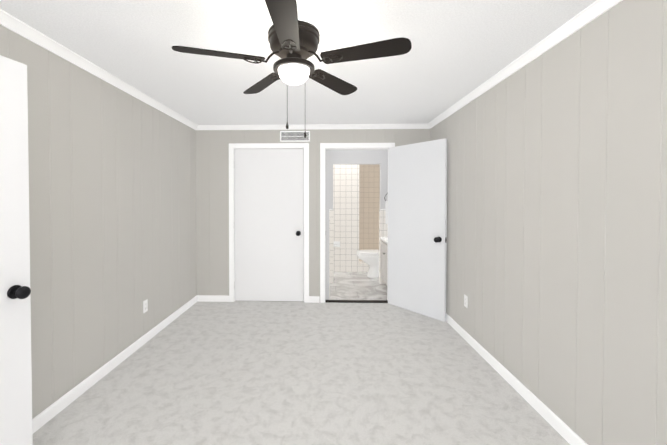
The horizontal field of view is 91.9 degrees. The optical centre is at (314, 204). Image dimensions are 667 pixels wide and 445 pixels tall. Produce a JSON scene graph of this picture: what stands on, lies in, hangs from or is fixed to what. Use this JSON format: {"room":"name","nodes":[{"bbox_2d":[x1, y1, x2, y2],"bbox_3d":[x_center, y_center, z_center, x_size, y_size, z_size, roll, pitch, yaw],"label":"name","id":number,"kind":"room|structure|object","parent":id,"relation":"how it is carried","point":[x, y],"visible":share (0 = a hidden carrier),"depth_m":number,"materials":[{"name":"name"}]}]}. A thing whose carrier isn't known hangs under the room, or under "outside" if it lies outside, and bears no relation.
{"room":"empty bedroom","nodes":[
{"label":"empty bedroom","id":0,"kind":"room"},
{"bbox_2d":[0,25,196,418],"bbox_3d":[-1.645,0.161,1.926,0.002,2.336,4.730,0,1,2],"label":"wall","id":1,"kind":"structure","parent":0,"point":[112,196],"depth_m":2.40,"materials":[{"name":"beige paint"}]},
{"bbox_2d":[0,55,32,444],"bbox_3d":[-1.514,0.320,1.229,0.263,2.020,0.806,0,1,2],"label":"entry door","id":2,"kind":"structure","parent":1,"relation":"in","point":[15,371],"depth_m":1.55,"materials":[{"name":"white paint"}]},
{"bbox_2d":[0,9,199,129],"bbox_3d":[-1.622,-0.979,1.907,0.046,0.056,4.730,0,1,2],"label":"crown molding","id":3,"kind":"structure","parent":1,"relation":"attached to","point":[7,20],"depth_m":2.20,"materials":[{"name":"white paint"}]},
{"bbox_2d":[32,295,197,432],"bbox_3d":[-1.618,1.277,2.622,0.012,0.080,3.375,0,1,2],"label":"baseboard","id":4,"kind":"structure","parent":1,"relation":"attached to","point":[46,415],"depth_m":2.42,"materials":[{"name":"white paint"}]},
{"bbox_2d":[143,299,147,312],"bbox_3d":[-1.607,0.965,3.064,0.007,0.115,0.070,0,1,2],"label":"electrical outlet","id":5,"kind":"object","parent":1,"relation":"attached to","point":[145,305],"visible":1,"depth_m":3.06,"materials":[{"name":"white plastic"}]},
{"bbox_2d":[0,0,595,124],"bbox_3d":[-0.697,-1.079,3.233,4.567,0.100,7.660,0,1,2],"label":"ceiling","id":6,"kind":"structure","parent":0,"point":[459,50],"depth_m":2.06,"materials":[{"name":"white paint"}]},
{"bbox_2d":[172,0,411,137],"bbox_3d":[-0.121,-0.709,1.847,1.277,0.595,1.220,0,1,2],"label":"ceiling fan","id":7,"kind":"object","parent":6,"relation":"hanging from","point":[293,41],"visible":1,"depth_m":1.79,"materials":[{"name":"black metal"}]},
{"bbox_2d":[33,301,569,444],"bbox_3d":[-0.738,1.379,1.874,4.567,0.100,4.860,0,1,2],"label":"floor","id":8,"kind":"structure","parent":0,"point":[255,373],"depth_m":2.32,"materials":[{"name":"grey carpet"}]},
{"bbox_2d":[196,129,429,295],"bbox_3d":[-0.034,0.122,4.245,3.081,2.336,0.002,0,1,2],"label":"wall panel","id":9,"kind":"object","parent":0,"point":[212,200],"visible":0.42,"depth_m":4.27,"materials":[{"name":"beige paint"}]},
{"bbox_2d":[198,295,228,301],"bbox_3d":[-1.337,1.249,4.295,0.414,0.080,0.012,0,1,2],"label":"baseboard","id":10,"kind":"structure","parent":9,"relation":"attached to","point":[202,298],"depth_m":4.29,"materials":[{"name":"white paint"}]},
{"bbox_2d":[280,131,309,141],"bbox_3d":[-0.253,-0.902,4.229,0.395,0.140,0.008,0,1,2],"label":"air vent grille","id":11,"kind":"object","parent":9,"relation":"attached to","point":[291,136],"visible":1,"depth_m":4.23,"materials":[{"name":"white metal"}]},
{"bbox_2d":[200,124,427,129],"bbox_3d":[-0.031,-1.017,4.202,2.970,0.056,0.046,0,1,2],"label":"crown molding","id":12,"kind":"structure","parent":9,"relation":"attached to","point":[306,126],"depth_m":4.20,"materials":[{"name":"white paint"}]},
{"bbox_2d":[325,150,330,299],"bbox_3d":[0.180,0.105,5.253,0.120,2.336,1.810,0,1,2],"label":"door jamb","id":13,"kind":"structure","parent":0,"point":[327,152],"depth_m":4.35,"materials":[{"name":"paint"}]},
{"bbox_2d":[325,300,387,302],"bbox_3d":[0.565,1.280,4.271,0.832,0.020,0.059,0,1,2],"label":"threshold","id":14,"kind":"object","parent":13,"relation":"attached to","point":[360,301],"depth_m":4.25,"materials":[{"name":"black"}]},
{"bbox_2d":[329,165,387,299],"bbox_3d":[0.880,0.106,5.232,1.314,2.336,1.810,0,1,2],"label":"wall tile","id":15,"kind":"structure","parent":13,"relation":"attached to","point":[344,222],"depth_m":6.04,"materials":[{"name":"white tile"}]},
{"bbox_2d":[334,241,339,246],"bbox_3d":[0.407,0.741,6.011,0.150,0.110,0.086,0,1,2],"label":"soap dish","id":16,"kind":"object","parent":15,"relation":"attached to","point":[336,243],"visible":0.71,"depth_m":6.04,"materials":[{"name":"white ceramic"}]},
{"bbox_2d":[384,192,387,223],"bbox_3d":[1.195,0.042,5.146,0.153,0.516,0.061,0,1,2],"label":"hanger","id":17,"kind":"object","parent":15,"relation":"attached to","point":[386,210],"visible":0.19,"depth_m":5.12,"materials":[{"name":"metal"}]},
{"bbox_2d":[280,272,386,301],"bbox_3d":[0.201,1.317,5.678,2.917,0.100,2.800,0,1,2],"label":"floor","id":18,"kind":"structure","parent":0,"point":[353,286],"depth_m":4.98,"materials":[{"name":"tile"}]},
{"bbox_2d":[357,250,378,277],"bbox_3d":[1.128,0.879,5.673,0.758,0.775,0.450,0,1,2],"label":"toilet","id":19,"kind":"object","parent":18,"relation":"on","point":[370,258],"visible":0.5,"depth_m":5.58,"materials":[{"name":"white ceramic"}]},
{"bbox_2d":[380,237,386,285],"bbox_3d":[1.270,0.826,4.767,0.501,0.911,0.820,0,1,2],"label":"vanity cabinet","id":20,"kind":"object","parent":18,"relation":"on","point":[383,258],"visible":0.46,"depth_m":4.92,"materials":[{"name":"white wood"}]},
{"bbox_2d":[331,149,387,208],"bbox_3d":[0.888,0.106,5.237,1.297,2.336,0.100,0,1,2],"label":"wall","id":21,"kind":"structure","parent":0,"point":[358,157],"depth_m":5.18,"materials":[{"name":"paint"}]},
{"bbox_2d":[359,164,379,261],"bbox_3d":[1.215,0.085,6.477,0.717,2.336,0.700,0,1,2],"label":"shower wall tile","id":22,"kind":"structure","parent":0,"point":[369,191],"depth_m":6.82,"materials":[{"name":"beige tile"}]},
{"bbox_2d":[430,0,666,444],"bbox_3d":[1.437,0.162,1.834,0.002,2.336,4.730,0,1,2],"label":"wall","id":23,"kind":"structure","parent":0,"point":[556,264],"depth_m":1.75,"materials":[{"name":"beige paint"}]},
{"bbox_2d":[464,294,467,307],"bbox_3d":[1.470,0.934,3.122,0.007,0.115,0.070,0,1,2],"label":"electrical outlet","id":24,"kind":"object","parent":23,"relation":"attached to","point":[465,301],"visible":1,"depth_m":3.11,"materials":[{"name":"white plastic"}]},
{"bbox_2d":[446,313,587,444],"bbox_3d":[1.430,1.290,1.853,0.012,0.080,4.730,0,1,2],"label":"baseboard","id":25,"kind":"structure","parent":23,"relation":"attached to","point":[569,435],"depth_m":2.19,"materials":[{"name":"white paint"}]},
{"bbox_2d":[424,0,622,128],"bbox_3d":[1.413,-0.978,1.816,0.046,0.056,4.730,0,1,2],"label":"crown molding","id":26,"kind":"structure","parent":23,"relation":"attached to","point":[589,14],"depth_m":2.03,"materials":[{"name":"white paint"}]},
{"bbox_3d":[-0.087,0.121,4.304,3.191,2.336,0.104,0,1,2],"label":"wall","id":27,"kind":"structure","parent":0,"visible":0},
{"bbox_2d":[234,149,303,300],"bbox_3d":[-0.605,0.270,4.249,0.928,2.020,0.107,0,1,2],"label":"closet door","id":28,"kind":"structure","parent":27,"relation":"in","point":[269,225],"depth_m":4.27,"materials":[{"name":"white paint"}]},
{"bbox_2d":[229,143,308,302],"bbox_3d":[-0.599,0.238,4.313,1.062,2.101,0.132,0,1,2],"label":"trim","id":29,"kind":"structure","parent":27,"relation":"attached to","point":[233,146],"depth_m":4.24,"materials":[{"name":"white paint"}]},
{"bbox_2d":[320,143,394,302],"bbox_3d":[0.566,0.239,4.283,0.972,2.101,0.142,0,1,2],"label":"door frame","id":30,"kind":"structure","parent":27,"relation":"attached to","point":[345,146],"depth_m":4.22,"materials":[{"name":"white paint"}]},
{"bbox_2d":[388,138,446,321],"bbox_3d":[1.209,0.276,3.866,0.524,2.020,0.664,0,1,2],"label":"bathroom door","id":31,"kind":"structure","parent":27,"relation":"in","point":[417,212],"depth_m":3.80,"materials":[{"name":"white paint"}]}
]}

